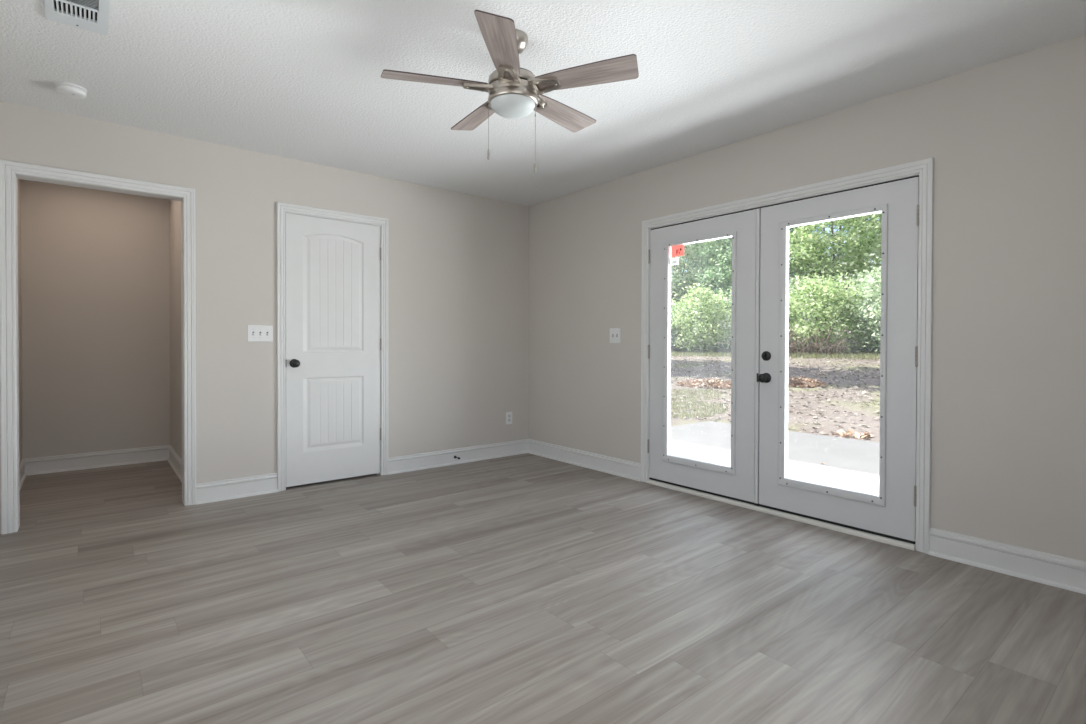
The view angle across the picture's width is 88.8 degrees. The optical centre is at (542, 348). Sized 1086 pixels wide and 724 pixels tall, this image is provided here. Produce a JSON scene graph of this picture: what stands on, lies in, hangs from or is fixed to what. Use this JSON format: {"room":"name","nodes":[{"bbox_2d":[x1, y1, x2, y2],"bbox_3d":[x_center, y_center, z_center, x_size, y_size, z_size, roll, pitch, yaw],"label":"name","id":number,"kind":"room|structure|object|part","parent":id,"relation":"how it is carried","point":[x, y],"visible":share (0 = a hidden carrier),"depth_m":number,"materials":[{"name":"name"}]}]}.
{"room":"empty living room","nodes":[
{"label":"empty living room","id":0,"kind":"room"},
{"bbox_2d":[17,179,22,463],"bbox_3d":[-3.740,-0.183,3.800,0.130,2.440,1.685,0,1,-39],"label":"wall","id":1,"kind":"structure","parent":0,"point":[18,180],"depth_m":4.39,"materials":[{"name":"beige paint"}]},
{"bbox_2d":[21,179,169,458],"bbox_3d":[-3.886,-0.194,4.833,1.250,2.440,0.100,0,1,-39],"label":"wall","id":2,"kind":"structure","parent":0,"point":[95,264],"depth_m":4.78,"materials":[{"name":"beige paint"}]},
{"bbox_2d":[169,200,181,458],"bbox_3d":[-2.869,-0.188,4.511,0.120,2.440,1.685,0,1,-39],"label":"wall","id":3,"kind":"structure","parent":0,"point":[174,206],"depth_m":4.77,"materials":[{"name":"beige paint"}]},
{"bbox_2d":[19,445,181,488],"bbox_3d":[-3.308,0.967,4.171,1.000,0.136,1.679,0,1,-39],"label":"baseboard","id":4,"kind":"structure","parent":3,"relation":"attached to","point":[80,461],"depth_m":4.76,"materials":[{"name":"white paint"}]},
{"bbox_2d":[0,101,528,533],"bbox_3d":[-1.705,-0.183,4.300,3.945,2.440,0.115,0,1,-39],"label":"wall","id":5,"kind":"structure","parent":0,"point":[458,263],"depth_m":4.17,"materials":[{"name":"beige paint"}]},
{"bbox_2d":[0,159,195,534],"bbox_3d":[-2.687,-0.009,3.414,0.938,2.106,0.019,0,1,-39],"label":"trim","id":6,"kind":"structure","parent":5,"relation":"attached to","point":[8,169],"depth_m":3.16,"materials":[{"name":"white paint"}]},
{"bbox_2d":[196,473,277,504],"bbox_3d":[-2.127,0.973,3.877,0.506,0.136,0.028,0,1,-39],"label":"baseboard","id":7,"kind":"structure","parent":5,"relation":"attached to","point":[221,490],"depth_m":3.87,"materials":[{"name":"white paint"}]},
{"bbox_2d":[247,325,272,341],"bbox_3d":[-2.016,-0.109,3.960,0.165,0.118,0.019,0,1,-39],"label":"light switch","id":8,"kind":"object","parent":5,"relation":"attached to","point":[255,333],"visible":1,"depth_m":3.96,"materials":[{"name":"white plastic"}]},
{"bbox_2d":[276,202,387,491],"bbox_3d":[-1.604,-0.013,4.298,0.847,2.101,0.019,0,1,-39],"label":"trim","id":9,"kind":"structure","parent":5,"relation":"attached to","point":[281,208],"depth_m":4.07,"materials":[{"name":"white paint"}]},
{"bbox_2d":[285,213,381,486],"bbox_3d":[-1.598,0.010,4.297,0.730,2.017,0.102,0,1,-39],"label":"door","id":10,"kind":"structure","parent":5,"relation":"in","point":[334,342],"depth_m":4.29,"materials":[{"name":"white paint"}]},
{"bbox_3d":[-1.825,0.108,4.090,0.065,0.065,0.067,0,1,-39],"label":"knob","id":11,"kind":"part","parent":10,"relation":"part of","materials":[{"name":"black metal"}]},
{"bbox_2d":[388,439,527,474],"bbox_3d":[-0.705,0.965,5.038,1.472,0.136,0.028,0,1,-39],"label":"baseboard","id":12,"kind":"structure","parent":5,"relation":"attached to","point":[406,463],"depth_m":4.96,"materials":[{"name":"white paint"}]},
{"bbox_2d":[506,412,511,423],"bbox_3d":[-0.326,0.668,5.356,0.074,0.118,0.008,0,1,-39],"label":"electrical outlet","id":13,"kind":"object","parent":5,"relation":"attached to","point":[508,414],"visible":1,"depth_m":5.35,"materials":[{"name":"white plastic"}]},
{"bbox_2d":[0,453,1085,723],"bbox_3d":[-0.754,1.111,3.178,4.000,0.120,6.850,0,1,-39],"label":"floor","id":14,"kind":"structure","parent":0,"point":[527,588],"depth_m":2.23,"materials":[{"name":"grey laminate"}]},
{"bbox_2d":[647,479,914,550],"bbox_3d":[1.429,1.040,3.657,0.132,0.024,1.807,0,1,-39],"label":"threshold","id":15,"kind":"object","parent":14,"relation":"on","point":[870,536],"visible":0.65,"depth_m":3.42,"materials":[{"name":"grey metal"}]},
{"bbox_2d":[0,0,1085,205],"bbox_3d":[-0.720,-1.448,3.143,4.130,0.120,6.900,0,1,-39],"label":"ceiling","id":16,"kind":"structure","parent":0,"point":[301,80],"depth_m":2.72,"materials":[{"name":"white paint"}]},
{"bbox_2d":[55,82,86,98],"bbox_3d":[-2.513,-1.369,2.955,0.132,0.044,0.132,0,1,-39],"label":"smoke detector","id":17,"kind":"object","parent":16,"relation":"attached to","point":[70,90],"visible":1,"depth_m":2.92,"materials":[{"name":"white plastic"}]},
{"bbox_2d":[43,0,109,35],"bbox_3d":[-1.816,-1.374,2.158,0.202,0.014,0.560,0,1,-39],"label":"ceiling vent","id":18,"kind":"object","parent":16,"relation":"in","point":[89,15],"visible":1,"depth_m":2.27,"materials":[{"name":"white metal"}]},
{"bbox_2d":[381,10,638,171],"bbox_3d":[-0.127,-1.083,2.486,1.088,0.594,1.075,0,1,-39],"label":"ceiling fan","id":19,"kind":"object","parent":16,"relation":"hanging from","point":[514,91],"visible":1,"depth_m":2.37,"materials":[{"name":"wood"}]},
{"bbox_3d":[-0.463,-1.152,2.375,0.449,0.006,0.139,0,13,-14],"label":"blade","id":20,"kind":"part","parent":19,"relation":"part of","materials":[{"name":"brown wood"}]},
{"bbox_3d":[-0.316,-1.155,2.748,0.139,0.006,0.449,-15,8,-31],"label":"blade","id":21,"kind":"part","parent":19,"relation":"part of","materials":[{"name":"grey wood"}]},
{"bbox_3d":[-0.241,-0.992,2.456,0.003,0.219,0.003,0,1,-39],"label":"pull chain","id":22,"kind":"part","parent":19,"relation":"part of","materials":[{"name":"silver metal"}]},
{"bbox_3d":[-0.155,-1.149,2.120,0.139,0.006,0.449,13,1,4],"label":"blade","id":23,"kind":"part","parent":19,"relation":"part of","materials":[{"name":"grey wood"}]},
{"bbox_3d":[-0.134,-1.063,2.461,0.200,0.059,0.200,0,1,-39],"label":"lamp shade","id":24,"kind":"part","parent":19,"relation":"part of","materials":[{"name":"white glass"}]},
{"bbox_3d":[-0.034,-0.961,2.468,0.006,0.264,0.006,0,1,-39],"label":"pull chain","id":25,"kind":"part","parent":19,"relation":"part of","materials":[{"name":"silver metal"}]},
{"bbox_3d":[-0.014,-1.101,2.481,0.044,0.035,0.029,0,1,-7],"label":"switch knob","id":26,"kind":"part","parent":19,"relation":"part of","materials":[{"name":"silver metal"}]},
{"bbox_3d":[0.083,-1.154,2.723,0.139,0.006,0.449,-16,-10,39],"label":"blade","id":27,"kind":"part","parent":19,"relation":"part of","materials":[{"name":"grey wood"}]},
{"bbox_3d":[0.183,-1.150,2.335,0.449,0.006,0.139,0,-12,22],"label":"blade","id":28,"kind":"part","parent":19,"relation":"part of","materials":[{"name":"brown wood"}]},
{"bbox_2d":[529,34,1085,561],"bbox_3d":[1.390,-0.169,3.718,0.115,2.440,4.930,0,1,-39],"label":"wall","id":29,"kind":"structure","parent":0,"point":[1005,139],"depth_m":2.77,"materials":[{"name":"beige paint"}]},
{"bbox_2d":[528,439,640,480],"bbox_3d":[0.309,0.969,4.938,0.028,0.136,1.464,0,1,-39],"label":"baseboard","id":30,"kind":"structure","parent":29,"relation":"attached to","point":[606,464],"depth_m":4.84,"materials":[{"name":"white paint"}]},
{"bbox_2d":[610,328,620,342],"bbox_3d":[0.593,-0.110,4.589,0.019,0.124,0.124,0,1,-39],"label":"light switch","id":31,"kind":"object","parent":29,"relation":"attached to","point":[615,333],"visible":1,"depth_m":4.59,"materials":[{"name":"white plastic"}]},
{"bbox_2d":[647,207,761,505],"bbox_3d":[1.132,0.049,3.978,0.074,1.950,0.926,0,1,-40],"label":"door","id":32,"kind":"structure","parent":29,"relation":"in","point":[739,481],"depth_m":3.79,"materials":[{"name":"white wood"}]},
{"bbox_3d":[1.124,0.029,3.988,0.066,1.647,0.613,0,1,-39],"label":"glass frame","id":33,"kind":"part","parent":32,"relation":"part of","materials":[{"name":"clear glass"}]},
{"bbox_2d":[641,157,933,553],"bbox_3d":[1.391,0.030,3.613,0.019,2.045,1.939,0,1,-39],"label":"trim","id":34,"kind":"structure","parent":29,"relation":"attached to","point":[925,167],"depth_m":2.90,"materials":[{"name":"white paint"}]},
{"bbox_2d":[758,175,918,543],"bbox_3d":[1.686,0.057,3.257,0.119,1.949,0.892,0,1,-39],"label":"door","id":35,"kind":"structure","parent":29,"relation":"in","point":[891,513],"depth_m":3.09,"materials":[{"name":"white wood"}]},
{"bbox_3d":[1.413,0.187,3.552,0.067,0.065,0.065,0,1,-39],"label":"knob","id":36,"kind":"part","parent":35,"relation":"part of","materials":[{"name":"black metal"}]},
{"bbox_3d":[1.702,0.035,3.280,0.066,1.654,0.613,0,1,-39],"label":"glass frame","id":37,"kind":"part","parent":35,"relation":"part of","materials":[{"name":"clear glass"}]},
{"bbox_2d":[928,527,1085,594],"bbox_3d":[2.408,1.000,2.367,0.028,0.136,1.296,0,1,-39],"label":"baseboard","id":38,"kind":"structure","parent":29,"relation":"attached to","point":[1066,573],"depth_m":2.61,"materials":[{"name":"white paint"}]},
{"label":"outside","id":39,"kind":"structure","parent":0,"visible":0},
{"bbox_2d":[670,326,879,442],"bbox_3d":[9.711,-0.217,25.164,39.870,2.488,62.000,0,1,-39],"label":"ground","id":40,"kind":"structure","parent":39,"point":[826,425],"depth_m":10.96,"materials":[{"name":"soil"}]},
{"bbox_2d":[671,299,689,345],"bbox_3d":[5.114,-1.167,23.938,3.142,2.993,3.208,0,1,-43],"label":"leafy shrub","id":41,"kind":"object","parent":40,"relation":"on","point":[673,334],"visible":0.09,"depth_m":23.46,"materials":[{"name":"green plant"}]},
{"bbox_2d":[670,387,722,400],"bbox_3d":[2.962,0.939,11.516,1.395,0.182,1.622,0,1,-39],"label":"grass","id":42,"kind":"structure","parent":40,"relation":"on","point":[681,391],"depth_m":11.44,"materials":[{"name":"plant"}]},
{"bbox_2d":[671,241,722,345],"bbox_3d":[6.287,-3.852,27.071,4.887,7.765,5.356,1,1,33],"label":"broadleaf tree","id":43,"kind":"object","parent":40,"relation":"on","point":[693,248],"visible":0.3,"depth_m":26.22,"materials":[{"name":"green plant"}]},
{"bbox_2d":[670,400,728,418],"bbox_3d":[2.383,1.054,9.860,1.995,0.156,1.644,0,1,-39],"label":"grass","id":44,"kind":"structure","parent":40,"relation":"on","point":[712,409],"depth_m":9.77,"materials":[{"name":"plant"}]},
{"bbox_2d":[672,243,727,340],"bbox_3d":[8.036,-4.974,31.249,5.409,9.416,5.455,0,1,19],"label":"evergreen tree","id":45,"kind":"object","parent":40,"relation":"on","point":[702,243],"visible":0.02,"depth_m":30.54,"materials":[{"name":"green plant"}]},
{"bbox_2d":[673,305,727,349],"bbox_3d":[6.730,-1.099,23.919,2.714,2.585,2.771,0,1,-41],"label":"leafy shrub","id":46,"kind":"object","parent":40,"relation":"on","point":[694,305],"visible":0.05,"depth_m":23.58,"materials":[{"name":"green plant"}]},
{"bbox_2d":[671,350,730,356],"bbox_3d":[5.421,0.185,21.628,1.359,0.252,5.229,0,1,-39],"label":"grass","id":47,"kind":"structure","parent":40,"relation":"on","point":[676,353],"depth_m":20.87,"materials":[{"name":"green plant"}]},
{"bbox_2d":[671,281,731,352],"bbox_3d":[6.165,-1.151,21.980,3.252,3.024,3.271,0,1,7],"label":"leafy shrub","id":48,"kind":"object","parent":40,"relation":"on","point":[708,303],"visible":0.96,"depth_m":21.66,"materials":[{"name":"green plant"}]},
{"bbox_2d":[677,378,730,388],"bbox_3d":[3.785,0.785,12.573,0.975,0.217,1.627,0,1,-39],"label":"pile","id":49,"kind":"object","parent":40,"relation":"on","point":[697,383],"visible":0.86,"depth_m":12.42,"materials":[{"name":"brown plant"}]},
{"bbox_2d":[719,289,731,348],"bbox_3d":[8.293,-1.400,22.097,2.681,3.270,2.597,1,1,39],"label":"leafy shrub","id":50,"kind":"object","parent":40,"relation":"on","point":[730,289],"visible":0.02,"depth_m":22.31,"materials":[{"name":"green plant"}]},
{"bbox_2d":[682,237,791,292],"bbox_3d":[10.284,-4.555,28.045,5.809,8.735,5.768,1,1,36],"label":"broadleaf tree","id":51,"kind":"object","parent":40,"relation":"on","point":[710,241],"visible":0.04,"depth_m":28.05,"materials":[{"name":"green plant"}]},
{"bbox_2d":[686,231,802,315],"bbox_3d":[8.660,-3.893,24.090,4.543,7.909,4.582,0,1,-23],"label":"evergreen tree","id":52,"kind":"object","parent":40,"relation":"on","point":[721,275],"visible":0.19,"depth_m":24.00,"materials":[{"name":"green plant"}]},
{"bbox_2d":[726,302,799,339],"bbox_3d":[8.080,-1.013,20.477,2.917,2.721,2.857,0,1,-11],"label":"leafy shrub","id":53,"kind":"object","parent":40,"relation":"on","point":[730,303],"visible":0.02,"depth_m":20.28,"materials":[{"name":"green plant"}]},
{"bbox_2d":[670,421,879,494],"bbox_3d":[4.074,1.211,3.493,3.744,0.140,9.530,0,1,-39],"label":"patio","id":54,"kind":"structure","parent":40,"relation":"on","point":[846,460],"depth_m":5.90,"materials":[{"name":"concrete"}]},
{"bbox_2d":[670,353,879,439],"bbox_3d":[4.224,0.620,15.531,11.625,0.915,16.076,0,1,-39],"label":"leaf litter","id":55,"kind":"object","parent":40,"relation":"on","point":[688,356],"visible":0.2,"depth_m":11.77,"materials":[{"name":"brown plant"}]},
{"bbox_2d":[788,376,826,387],"bbox_3d":[5.471,0.713,11.850,0.864,0.282,1.069,0,1,-39],"label":"pile","id":56,"kind":"object","parent":40,"relation":"on","point":[806,382],"visible":0.75,"depth_m":11.59,"materials":[{"name":"brown plant"}]},
{"bbox_2d":[788,267,841,350],"bbox_3d":[9.651,-1.373,20.416,2.597,3.270,2.681,0,1,-8],"label":"leafy shrub","id":57,"kind":"object","parent":40,"relation":"on","point":[792,278],"visible":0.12,"depth_m":20.09,"materials":[{"name":"green plant"}]},
{"bbox_2d":[788,326,861,356],"bbox_3d":[8.516,-0.229,18.242,1.920,1.066,3.195,0,1,-39],"label":"dry brush","id":58,"kind":"object","parent":40,"relation":"on","point":[791,344],"visible":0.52,"depth_m":17.87,"materials":[{"name":"brown plant"}]},
{"bbox_2d":[788,269,869,353],"bbox_3d":[9.388,-1.153,18.741,3.271,3.024,3.252,1,1,32],"label":"leafy shrub","id":59,"kind":"object","parent":40,"relation":"on","point":[833,296],"visible":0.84,"depth_m":18.14,"materials":[{"name":"green plant"}]},
{"bbox_2d":[788,351,879,359],"bbox_3d":[8.885,0.187,17.559,1.209,0.247,6.414,0,1,-39],"label":"grass","id":60,"kind":"structure","parent":40,"relation":"on","point":[795,355],"depth_m":17.04,"materials":[{"name":"green plant"}]},
{"bbox_2d":[789,216,880,331],"bbox_3d":[12.787,-4.868,25.337,5.455,9.416,5.409,0,1,12],"label":"evergreen tree","id":61,"kind":"object","parent":40,"relation":"on","point":[790,228],"visible":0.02,"depth_m":25.40,"materials":[{"name":"green plant"}]},
{"bbox_2d":[789,213,881,346],"bbox_3d":[11.077,-3.442,21.107,4.740,7.128,4.707,0,1,2],"label":"broadleaf tree","id":62,"kind":"object","parent":40,"relation":"on","point":[807,242],"visible":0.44,"depth_m":20.42,"materials":[{"name":"green plant"}]},
{"bbox_2d":[831,429,873,438],"bbox_3d":[4.037,1.122,7.298,0.344,0.122,0.527,0,1,-39],"label":"pile","id":63,"kind":"object","parent":40,"relation":"on","point":[850,432],"visible":0.97,"depth_m":7.22,"materials":[{"name":"brown plant"}]},
{"bbox_2d":[833,258,880,352],"bbox_3d":[11.073,-1.362,18.522,2.681,3.270,2.597,0,1,-21],"label":"leafy shrub","id":64,"kind":"object","parent":40,"relation":"on","point":[862,279],"visible":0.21,"depth_m":18.35,"materials":[{"name":"green plant"}]},
{"bbox_2d":[845,254,880,352],"bbox_3d":[10.805,-1.356,16.715,2.822,3.442,2.734,0,1,-7],"label":"leafy shrub","id":65,"kind":"object","parent":40,"relation":"on","point":[874,311],"visible":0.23,"depth_m":17.04,"materials":[{"name":"green plant"}]},
{"bbox_2d":[846,213,881,281],"bbox_3d":[15.251,-4.781,22.480,6.376,9.244,5.818,0,1,-28],"label":"broadleaf tree","id":66,"kind":"object","parent":40,"relation":"on","point":[879,220],"visible":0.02,"depth_m":22.61,"materials":[{"name":"green plant"}]},
{"bbox_2d":[863,212,881,263],"bbox_3d":[13.265,-3.313,18.599,4.648,6.988,4.614,0,1,-12],"label":"broadleaf tree","id":67,"kind":"object","parent":40,"relation":"on","point":[877,226],"visible":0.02,"depth_m":19.12,"materials":[{"name":"green plant"}]}
]}

